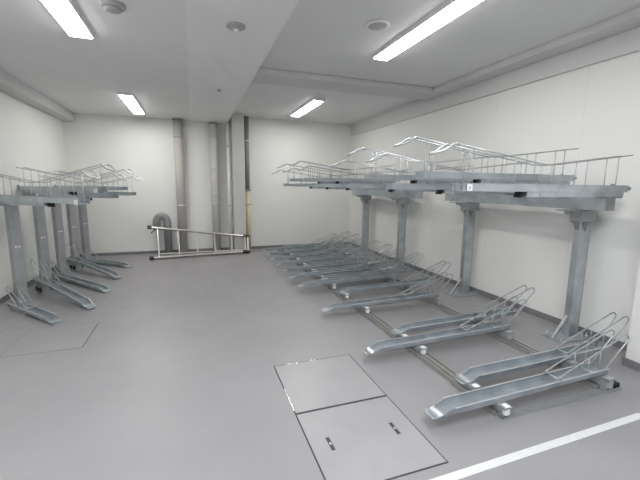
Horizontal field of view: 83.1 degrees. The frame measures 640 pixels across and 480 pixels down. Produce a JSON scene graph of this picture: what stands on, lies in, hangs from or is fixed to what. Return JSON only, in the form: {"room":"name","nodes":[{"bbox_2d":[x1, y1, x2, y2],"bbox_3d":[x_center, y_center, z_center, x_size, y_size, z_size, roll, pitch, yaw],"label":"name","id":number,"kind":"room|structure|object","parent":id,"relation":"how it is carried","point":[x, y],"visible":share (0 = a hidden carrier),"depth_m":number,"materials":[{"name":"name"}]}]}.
{"room":"bicycle parking room","nodes":[
{"label":"bicycle parking room","id":0,"kind":"room"},
{"bbox_2d":[0,91,70,297],"bbox_3d":[-2.649,-0.307,1.327,0.120,2.750,10.560,-2,9,-19],"label":"wall","id":1,"kind":"structure","parent":0,"point":[30,137],"depth_m":4.63,"materials":[{"name":"white paint"}]},
{"bbox_2d":[0,256,70,304],"bbox_3d":[-2.602,1.020,1.550,0.012,0.060,10.320,-2,9,-19],"label":"baseboard","id":2,"kind":"structure","parent":1,"relation":"attached to","point":[6,297],"depth_m":4.15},
{"bbox_2d":[0,69,74,121],"bbox_3d":[-2.497,-1.307,1.225,0.180,0.140,10.320,-2,9,-19],"label":"trim","id":3,"kind":"structure","parent":1,"relation":"attached to","point":[10,85],"depth_m":4.53,"materials":[{"name":"white paint"}]},
{"bbox_2d":[62,113,351,253],"bbox_3d":[-1.838,-1.172,7.080,5.270,2.750,0.120,-2,9,-19],"label":"wall","id":4,"kind":"structure","parent":0,"point":[280,214],"depth_m":6.87,"materials":[{"name":"white paint"}]},
{"bbox_2d":[172,118,187,251],"bbox_3d":[-2.576,-0.966,6.668,0.180,2.450,0.180,5,10,28],"label":"pipe","id":5,"kind":"object","parent":4,"relation":"attached to","point":[177,122],"visible":0.95,"depth_m":6.59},
{"bbox_2d":[80,242,348,256],"bbox_3d":[-1.832,0.172,7.222,5.246,0.050,0.012,-2,9,-19],"label":"baseboard","id":6,"kind":"structure","parent":4,"relation":"attached to","point":[269,246],"depth_m":6.81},
{"bbox_2d":[209,122,220,250],"bbox_3d":[-1.999,-0.979,6.882,0.156,2.425,0.160,5,9,24],"label":"pipe","id":7,"kind":"object","parent":4,"relation":"attached to","point":[213,136],"visible":0.97,"depth_m":6.81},
{"bbox_2d":[226,122,231,251],"bbox_3d":[-1.754,-0.982,6.921,0.060,2.425,0.288,-2,9,-19],"label":"conduit pipe","id":8,"kind":"object","parent":4,"relation":"attached to","point":[227,123],"visible":0.94,"depth_m":6.78,"materials":[{"name":"white plastic"}]},
{"bbox_2d":[230,113,246,249],"bbox_3d":[-1.575,-1.064,6.955,0.225,2.580,0.320,-2,9,-19],"label":"column","id":9,"kind":"structure","parent":4,"relation":"attached to","point":[237,146],"depth_m":6.80,"materials":[{"name":"white paint"}]},
{"bbox_2d":[244,116,250,249],"bbox_3d":[-1.429,-1.085,7.101,0.116,2.580,0.138,-2,9,-19],"label":"drain pipe","id":10,"kind":"object","parent":4,"relation":"attached to","point":[246,118],"visible":0.85,"depth_m":7.05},
{"bbox_2d":[0,244,639,479],"bbox_3d":[-0.123,1.005,2.430,5.510,0.120,10.560,-2,9,-19],"label":"floor","id":11,"kind":"structure","parent":0,"point":[176,378],"depth_m":2.37,"materials":[{"name":"grey concrete"}]},
{"bbox_2d":[4,205,32,302],"bbox_3d":[-3.276,0.152,3.903,0.150,1.055,0.133,5,10,25],"label":"post","id":12,"kind":"object","parent":11,"relation":"on","point":[12,218],"visible":0.86,"depth_m":3.88,"materials":[{"name":"metal"}]},
{"bbox_2d":[0,170,100,206],"bbox_3d":[-2.631,-0.472,3.386,1.771,0.348,0.116,5,10,25],"label":"tray","id":13,"kind":"object","parent":12,"relation":"on","point":[5,200],"visible":1,"depth_m":3.33,"materials":[{"name":"grey metal"}]},
{"bbox_2d":[6,284,61,324],"bbox_3d":[-2.813,0.621,3.537,0.860,0.248,0.108,5,10,28],"label":"tray","id":14,"kind":"object","parent":11,"relation":"on","point":[23,308],"visible":1,"depth_m":3.56,"materials":[{"name":"metal"}]},
{"bbox_2d":[32,206,51,278],"bbox_3d":[-3.515,0.047,4.574,0.150,1.055,0.133,5,10,25],"label":"post","id":15,"kind":"object","parent":11,"relation":"on","point":[39,217],"visible":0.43,"depth_m":4.54,"materials":[{"name":"metal"}]},
{"bbox_2d":[16,164,115,195],"bbox_3d":[-2.869,-0.620,4.051,1.771,0.434,0.116,5,10,25],"label":"tray","id":16,"kind":"object","parent":15,"relation":"on","point":[25,190],"visible":0.94,"depth_m":4.03,"materials":[{"name":"grey metal"}]},
{"bbox_2d":[0,322,98,356],"bbox_3d":[-2.240,0.825,3.054,0.541,0.002,0.580,-2,9,-19],"label":"floor hatch","id":17,"kind":"object","parent":11,"relation":"on","point":[72,336],"visible":1,"depth_m":3.02,"materials":[{"name":"grey metal"}]},
{"bbox_2d":[51,203,69,273],"bbox_3d":[-3.724,-0.045,5.161,0.150,1.055,0.133,5,10,25],"label":"post","id":18,"kind":"object","parent":11,"relation":"on","point":[57,218],"visible":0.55,"depth_m":5.14,"materials":[{"name":"metal"}]},
{"bbox_2d":[39,174,126,200],"bbox_3d":[-3.078,-0.669,4.644,1.771,0.348,0.116,5,10,25],"label":"tray","id":19,"kind":"object","parent":18,"relation":"on","point":[79,195],"visible":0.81,"depth_m":4.53,"materials":[{"name":"grey metal"}]},
{"bbox_2d":[31,258,95,308],"bbox_3d":[-2.883,0.470,4.025,1.234,0.398,0.116,6,10,31],"label":"tray","id":20,"kind":"object","parent":11,"relation":"on","point":[44,285],"visible":1,"depth_m":4.11,"materials":[{"name":"metal"}]},
{"bbox_2d":[66,204,79,264],"bbox_3d":[-3.894,-0.128,5.699,0.150,1.055,0.133,5,10,25],"label":"post","id":21,"kind":"object","parent":11,"relation":"on","point":[70,208],"visible":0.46,"depth_m":5.67,"materials":[{"name":"metal"}]},
{"bbox_2d":[53,169,135,192],"bbox_3d":[-3.248,-0.795,5.176,1.771,0.434,0.116,5,10,25],"label":"tray","id":22,"kind":"object","parent":21,"relation":"on","point":[134,173],"visible":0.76,"depth_m":4.99,"materials":[{"name":"grey metal"}]},
{"bbox_2d":[51,260,111,292],"bbox_3d":[-3.075,0.453,4.621,1.253,0.248,0.108,6,10,30],"label":"tray","id":23,"kind":"object","parent":11,"relation":"on","point":[63,277],"visible":1,"depth_m":4.66,"materials":[{"name":"metal"}]},
{"bbox_2d":[78,204,91,258],"bbox_3d":[-4.035,-0.203,6.184,0.150,1.055,0.133,5,10,25],"label":"post","id":24,"kind":"object","parent":11,"relation":"on","point":[82,208],"visible":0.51,"depth_m":6.16,"materials":[{"name":"metal"}]},
{"bbox_2d":[68,176,142,195],"bbox_3d":[-3.389,-0.828,5.668,1.771,0.348,0.116,5,10,25],"label":"tray","id":25,"kind":"object","parent":24,"relation":"on","point":[127,193],"visible":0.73,"depth_m":5.49,"materials":[{"name":"grey metal"}]},
{"bbox_2d":[66,243,120,278],"bbox_3d":[-3.267,0.290,5.181,1.195,0.398,0.116,5,10,29],"label":"tray","id":26,"kind":"object","parent":11,"relation":"on","point":[76,264],"visible":1,"depth_m":5.28,"materials":[{"name":"metal"}]},
{"bbox_2d":[80,247,130,267],"bbox_3d":[-3.444,0.273,5.777,1.045,0.248,0.108,4,9,21],"label":"tray","id":27,"kind":"object","parent":11,"relation":"on","point":[94,260],"visible":0.9,"depth_m":5.78,"materials":[{"name":"metal"}]},
{"bbox_2d":[152,212,173,254],"bbox_3d":[-2.896,-0.119,6.643,0.347,0.776,0.170,-2,9,-19],"label":"vent pipe","id":28,"kind":"object","parent":11,"relation":"on","point":[158,217],"visible":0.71,"depth_m":6.60,"materials":[{"name":"grey metal"}]},
{"bbox_2d":[147,225,249,259],"bbox_3d":[-2.170,-0.005,6.620,1.777,0.571,0.359,-3,10,-25],"label":"ladder","id":29,"kind":"object","parent":11,"relation":"on","point":[219,252],"visible":1,"depth_m":6.55,"materials":[{"name":"metal"}]},
{"bbox_2d":[274,354,386,413],"bbox_3d":[0.042,0.944,2.437,0.596,0.004,0.583,-2,9,-19],"label":"floor hatch","id":30,"kind":"object","parent":11,"relation":"on","point":[311,385],"visible":1,"depth_m":2.38,"materials":[{"name":"metal"}]},
{"bbox_2d":[278,250,398,289],"bbox_3d":[0.107,0.372,6.098,1.029,0.036,3.000,-2,9,-19],"label":"track","id":31,"kind":"object","parent":11,"relation":"on","point":[315,277],"visible":0.18,"depth_m":4.92,"materials":[{"name":"metal"}]},
{"bbox_2d":[261,233,336,251],"bbox_3d":[-0.383,0.058,6.940,1.513,0.324,0.175,-2,9,-19],"label":"tray","id":32,"kind":"object","parent":31,"relation":"on","point":[306,245],"visible":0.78,"depth_m":6.94,"materials":[{"name":"metal"}]},
{"bbox_2d":[265,236,345,255],"bbox_3d":[-0.247,0.117,6.558,1.513,0.324,0.175,-2,9,-19],"label":"tray","id":33,"kind":"object","parent":31,"relation":"on","point":[289,252],"visible":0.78,"depth_m":6.56,"materials":[{"name":"metal"}]},
{"bbox_2d":[269,239,354,260],"bbox_3d":[-0.108,0.178,6.166,1.513,0.324,0.175,-2,9,-19],"label":"tray","id":34,"kind":"object","parent":31,"relation":"on","point":[296,257],"visible":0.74,"depth_m":6.17,"materials":[{"name":"metal"}]},
{"bbox_2d":[281,231,350,250],"bbox_3d":[-0.085,0.012,7.264,1.513,0.324,0.175,-2,9,-19],"label":"tray","id":35,"kind":"object","parent":31,"relation":"on","point":[334,243],"visible":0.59,"depth_m":7.34,"materials":[{"name":"metal"}]},
{"bbox_2d":[275,243,364,265],"bbox_3d":[0.028,0.238,5.784,1.513,0.324,0.175,-2,9,-19],"label":"tray","id":36,"kind":"object","parent":31,"relation":"on","point":[302,261],"visible":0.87,"depth_m":5.79,"materials":[{"name":"metal"}]},
{"bbox_2d":[286,234,359,254],"bbox_3d":[0.053,0.072,6.877,1.513,0.324,0.175,-2,9,-19],"label":"tray","id":37,"kind":"object","parent":31,"relation":"on","point":[354,234],"visible":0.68,"depth_m":6.96,"materials":[{"name":"metal"}]},
{"bbox_2d":[281,247,377,271],"bbox_3d":[0.168,0.299,5.393,1.513,0.324,0.175,-2,9,-19],"label":"tray","id":38,"kind":"object","parent":31,"relation":"on","point":[316,266],"visible":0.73,"depth_m":5.39,"materials":[{"name":"metal"}]},
{"bbox_2d":[292,237,367,258],"bbox_3d":[0.191,0.133,6.490,1.513,0.324,0.175,-2,9,-19],"label":"tray","id":39,"kind":"object","parent":31,"relation":"on","point":[337,250],"visible":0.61,"depth_m":6.57,"materials":[{"name":"metal"}]},
{"bbox_2d":[298,240,379,263],"bbox_3d":[0.328,0.193,6.104,1.513,0.324,0.175,-2,9,-19],"label":"tray","id":40,"kind":"object","parent":31,"relation":"on","point":[350,253],"visible":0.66,"depth_m":6.17,"materials":[{"name":"metal"}]},
{"bbox_2d":[288,251,390,279],"bbox_3d":[0.304,0.359,5.010,1.513,0.324,0.175,-2,9,-19],"label":"tray","id":41,"kind":"object","parent":31,"relation":"on","point":[320,274],"visible":0.79,"depth_m":5.02,"materials":[{"name":"metal"}]},
{"bbox_2d":[303,243,392,269],"bbox_3d":[0.466,0.253,5.717,1.513,0.324,0.175,-2,9,-19],"label":"tray","id":42,"kind":"object","parent":31,"relation":"on","point":[361,258],"visible":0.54,"depth_m":5.76,"materials":[{"name":"metal"}]},
{"bbox_2d":[297,256,406,288],"bbox_3d":[0.443,0.420,4.619,1.513,0.324,0.175,-2,9,-19],"label":"tray","id":43,"kind":"object","parent":31,"relation":"on","point":[391,277],"visible":0.97,"depth_m":4.64,"materials":[{"name":"metal"}]},
{"bbox_2d":[311,248,406,276],"bbox_3d":[0.602,0.313,5.335,1.513,0.324,0.175,-2,9,-19],"label":"tray","id":44,"kind":"object","parent":31,"relation":"on","point":[391,262],"visible":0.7,"depth_m":5.39,"materials":[{"name":"metal"}]},
{"bbox_2d":[321,252,422,279],"bbox_3d":[0.741,0.374,4.943,1.513,0.324,0.175,-2,9,-19],"label":"tray","id":45,"kind":"object","parent":31,"relation":"on","point":[406,269],"visible":0.64,"depth_m":4.99,"materials":[{"name":"metal"}]},
{"bbox_2d":[295,396,448,479],"bbox_3d":[0.236,1.028,1.891,0.596,0.006,0.580,-2,9,-19],"label":"floor hatch","id":46,"kind":"object","parent":11,"relation":"on","point":[370,439],"visible":1,"depth_m":1.84,"materials":[{"name":"grey metal"}]},
{"bbox_2d":[352,190,422,268],"bbox_3d":[1.039,-0.244,6.253,0.410,1.228,2.206,-2,9,-19],"label":"rack","id":47,"kind":"object","parent":11,"relation":"on","point":[402,198],"visible":0.77,"depth_m":5.75,"materials":[{"name":"metal"}]},
{"bbox_2d":[272,170,362,188],"bbox_3d":[-0.024,-1.114,6.702,1.771,0.334,0.116,-2,9,-19],"label":"tray","id":48,"kind":"object","parent":47,"relation":"on","point":[287,184],"visible":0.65,"depth_m":6.55,"materials":[{"name":"grey metal"}]},
{"bbox_2d":[277,164,370,183],"bbox_3d":[0.119,-1.094,6.295,1.771,0.420,0.116,-2,9,-19],"label":"tray","id":49,"kind":"object","parent":47,"relation":"on","point":[293,178],"visible":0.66,"depth_m":6.17,"materials":[{"name":"grey metal"}]},
{"bbox_2d":[283,168,384,188],"bbox_3d":[0.261,-0.989,5.900,1.771,0.334,0.116,-2,9,-19],"label":"tray","id":50,"kind":"object","parent":47,"relation":"on","point":[297,184],"visible":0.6,"depth_m":5.75,"materials":[{"name":"grey metal"}]},
{"bbox_2d":[290,161,398,190],"bbox_3d":[0.401,-0.970,5.502,1.771,0.420,0.116,-2,9,-19],"label":"tray","id":51,"kind":"object","parent":47,"relation":"on","point":[337,180],"visible":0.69,"depth_m":5.47,"materials":[{"name":"grey metal"}]},
{"bbox_2d":[298,165,412,189],"bbox_3d":[0.536,-0.869,5.127,1.771,0.334,0.116,-2,9,-19],"label":"tray","id":52,"kind":"object","parent":47,"relation":"on","point":[317,184],"visible":0.65,"depth_m":5.00,"materials":[{"name":"grey metal"}]},
{"bbox_2d":[333,286,621,419],"bbox_3d":[1.065,0.792,3.404,1.029,0.036,2.600,-2,9,-19],"label":"track","id":53,"kind":"object","parent":11,"relation":"on","point":[428,359],"visible":0.5,"depth_m":2.56,"materials":[{"name":"metal"}]},
{"bbox_2d":[321,272,452,312],"bbox_3d":[0.742,0.550,3.780,1.513,0.324,0.175,-2,9,-19],"label":"tray","id":54,"kind":"object","parent":53,"relation":"on","point":[364,304],"visible":1,"depth_m":3.81,"materials":[{"name":"metal"}]},
{"bbox_2d":[338,261,450,297],"bbox_3d":[0.940,0.461,4.384,1.513,0.324,0.175,-2,9,-19],"label":"tray","id":55,"kind":"object","parent":53,"relation":"on","point":[407,284],"visible":0.96,"depth_m":4.39,"materials":[{"name":"metal"}]},
{"bbox_2d":[363,296,526,355],"bbox_3d":[1.053,0.687,2.904,1.513,0.324,0.175,-2,9,-19],"label":"tray","id":56,"kind":"object","parent":53,"relation":"on","point":[417,342],"visible":1,"depth_m":2.92,"materials":[{"name":"metal"}]},
{"bbox_2d":[391,285,534,337],"bbox_3d":[1.338,0.635,3.265,1.513,0.324,0.175,-2,9,-19],"label":"tray","id":57,"kind":"object","parent":53,"relation":"on","point":[401,331],"visible":0.82,"depth_m":3.26,"materials":[{"name":"metal"}]},
{"bbox_2d":[425,329,629,420],"bbox_3d":[1.312,0.800,2.177,1.513,0.324,0.175,-2,9,-19],"label":"tray","id":58,"kind":"object","parent":53,"relation":"on","point":[495,396],"visible":1,"depth_m":2.18,"materials":[{"name":"metal"}]},
{"bbox_2d":[455,312,628,390],"bbox_3d":[1.603,0.752,2.519,1.513,0.324,0.175,-2,9,-19],"label":"tray","id":59,"kind":"object","parent":53,"relation":"on","point":[468,379],"visible":0.84,"depth_m":2.51,"materials":[{"name":"metal"}]},
{"bbox_2d":[444,194,615,343],"bbox_3d":[1.923,0.143,3.769,0.410,1.228,1.896,-2,9,-19],"label":"rack","id":60,"kind":"object","parent":11,"relation":"on","point":[583,211],"visible":0.99,"depth_m":3.15,"materials":[{"name":"metal"}]},
{"bbox_2d":[329,160,470,191],"bbox_3d":[0.928,-0.697,4.027,1.771,0.334,0.116,-2,9,-19],"label":"tray","id":61,"kind":"object","parent":60,"relation":"on","point":[349,185],"visible":0.62,"depth_m":3.88,"materials":[{"name":"grey metal"}]},
{"bbox_2d":[345,147,499,183],"bbox_3d":[1.068,-0.678,3.629,1.771,0.420,0.116,-2,9,-19],"label":"tray","id":62,"kind":"object","parent":60,"relation":"on","point":[371,176],"visible":0.6,"depth_m":3.52,"materials":[{"name":"grey metal"}]},
{"bbox_2d":[366,153,529,194],"bbox_3d":[1.206,-0.575,3.244,1.771,0.334,0.116,-2,9,-19],"label":"tray","id":63,"kind":"object","parent":60,"relation":"on","point":[441,188],"visible":0.73,"depth_m":3.13,"materials":[{"name":"grey metal"}]},
{"bbox_2d":[393,136,578,184],"bbox_3d":[1.346,-0.556,2.846,1.771,0.420,0.116,-2,9,-19],"label":"tray","id":64,"kind":"object","parent":60,"relation":"on","point":[497,178],"visible":0.75,"depth_m":2.81,"materials":[{"name":"grey metal"}]},
{"bbox_2d":[429,142,632,197],"bbox_3d":[1.486,-0.453,2.459,1.771,0.334,0.120,-2,9,-19],"label":"tray","id":65,"kind":"object","parent":60,"relation":"on","point":[521,190],"visible":1,"depth_m":2.44,"materials":[{"name":"metal"}]},
{"bbox_2d":[430,413,639,479],"bbox_3d":[-0.013,1.100,1.412,4.020,0.002,0.045,-3,9,-20],"label":"floor marking","id":66,"kind":"object","parent":11,"relation":"on","point":[505,459],"depth_m":1.80,"materials":[{"name":"white paint"}]},
{"bbox_2d":[0,0,639,124],"bbox_3d":[-0.093,-1.612,2.033,5.270,0.325,10.320,-2,9,-19],"label":"ceiling","id":67,"kind":"structure","parent":0,"point":[173,56],"depth_m":3.23,"materials":[{"name":"white paint"}]},
{"bbox_2d":[40,0,94,38],"bbox_3d":[-1.636,-1.495,2.183,0.190,0.037,1.350,-2,9,-19],"label":"recessed light","id":68,"kind":"object","parent":67,"relation":"in","point":[67,14],"visible":1,"depth_m":2.48,"materials":[{"name":"white plastic"}]},
{"bbox_2d":[99,0,125,13],"bbox_3d":[-1.351,-1.512,2.352,0.150,0.047,0.150,-2,9,-19],"label":"smoke detector","id":69,"kind":"object","parent":67,"relation":"attached to","point":[111,6],"visible":1,"depth_m":2.32,"materials":[{"name":"grey plastic"}]},
{"bbox_2d":[117,92,144,113],"bbox_3d":[-2.731,-1.974,5.259,0.190,0.037,1.350,-2,9,-19],"label":"recessed light","id":70,"kind":"object","parent":67,"relation":"in","point":[130,100],"visible":1,"depth_m":5.05,"materials":[{"name":"white plastic"}]},
{"bbox_2d":[226,22,245,31],"bbox_3d":[-0.604,-1.519,2.595,0.136,0.040,0.136,-2,9,-19],"label":"smoke detector","id":71,"kind":"object","parent":67,"relation":"attached to","point":[234,26],"visible":1,"depth_m":2.56,"materials":[{"name":"grey plastic"}]},
{"bbox_2d":[290,98,324,116],"bbox_3d":[-0.232,-2.192,6.018,0.190,0.037,1.350,-2,9,-19],"label":"recessed light","id":72,"kind":"object","parent":67,"relation":"in","point":[313,102],"visible":1,"depth_m":5.85,"materials":[{"name":"white plastic"}]},
{"bbox_2d":[251,67,444,100],"bbox_3d":[0.398,-1.951,4.569,2.575,0.065,0.420,-2,9,-19],"label":"trim","id":73,"kind":"structure","parent":67,"relation":"attached to","point":[263,75],"depth_m":4.44,"materials":[{"name":"white paint"}]},
{"bbox_2d":[365,19,389,30],"bbox_3d":[0.463,-1.720,2.900,0.200,0.020,0.200,-2,9,-19],"label":"ceiling speaker","id":74,"kind":"object","parent":67,"relation":"attached to","point":[376,24],"visible":1,"depth_m":2.87,"materials":[{"name":"white plastic"}]},
{"bbox_2d":[368,22,386,30],"bbox_3d":[0.463,-1.716,2.901,0.168,0.012,0.168,-2,9,-19],"label":"grille","id":75,"kind":"object","parent":74,"relation":"attached to","point":[373,26],"depth_m":2.89,"materials":[{"name":"grey plastic"}]},
{"bbox_2d":[372,0,482,60],"bbox_3d":[0.837,-1.715,2.954,0.190,0.037,1.410,-2,9,-19],"label":"recessed light","id":76,"kind":"object","parent":67,"relation":"in","point":[451,9],"visible":1,"depth_m":2.86,"materials":[{"name":"white plastic"}]},
{"bbox_2d":[434,6,639,93],"bbox_3d":[2.016,-1.780,3.562,0.200,0.065,2.580,-2,9,-19],"label":"trim","id":77,"kind":"structure","parent":67,"relation":"attached to","point":[628,20],"depth_m":3.23,"materials":[{"name":"white paint"}]},
{"bbox_2d":[349,51,639,341],"bbox_3d":[2.435,-0.519,3.103,0.120,2.750,10.560,-2,9,-19],"label":"wall","id":78,"kind":"structure","parent":0,"point":[594,109],"depth_m":3.66,"materials":[{"name":"white paint"}]},
{"bbox_2d":[349,242,639,371],"bbox_3d":[2.221,0.819,3.235,0.302,0.060,10.320,-2,9,-19],"label":"baseboard","id":79,"kind":"structure","parent":78,"relation":"attached to","point":[618,344],"depth_m":3.68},
{"bbox_2d":[350,26,639,135],"bbox_3d":[1.608,-1.927,5.067,0.035,0.235,5.700,-2,9,-19],"label":"beam","id":80,"kind":"structure","parent":78,"relation":"attached to","point":[627,42],"depth_m":3.73,"materials":[{"name":"white paint"}]},
{"bbox_2d":[625,262,639,362],"bbox_3d":[3.187,-0.072,0.382,0.290,2.700,4.620,-2,9,-19],"label":"wall","id":81,"kind":"structure","parent":78,"relation":"attached to","point":[633,346],"depth_m":2.61,"materials":[{"name":"white paint"}]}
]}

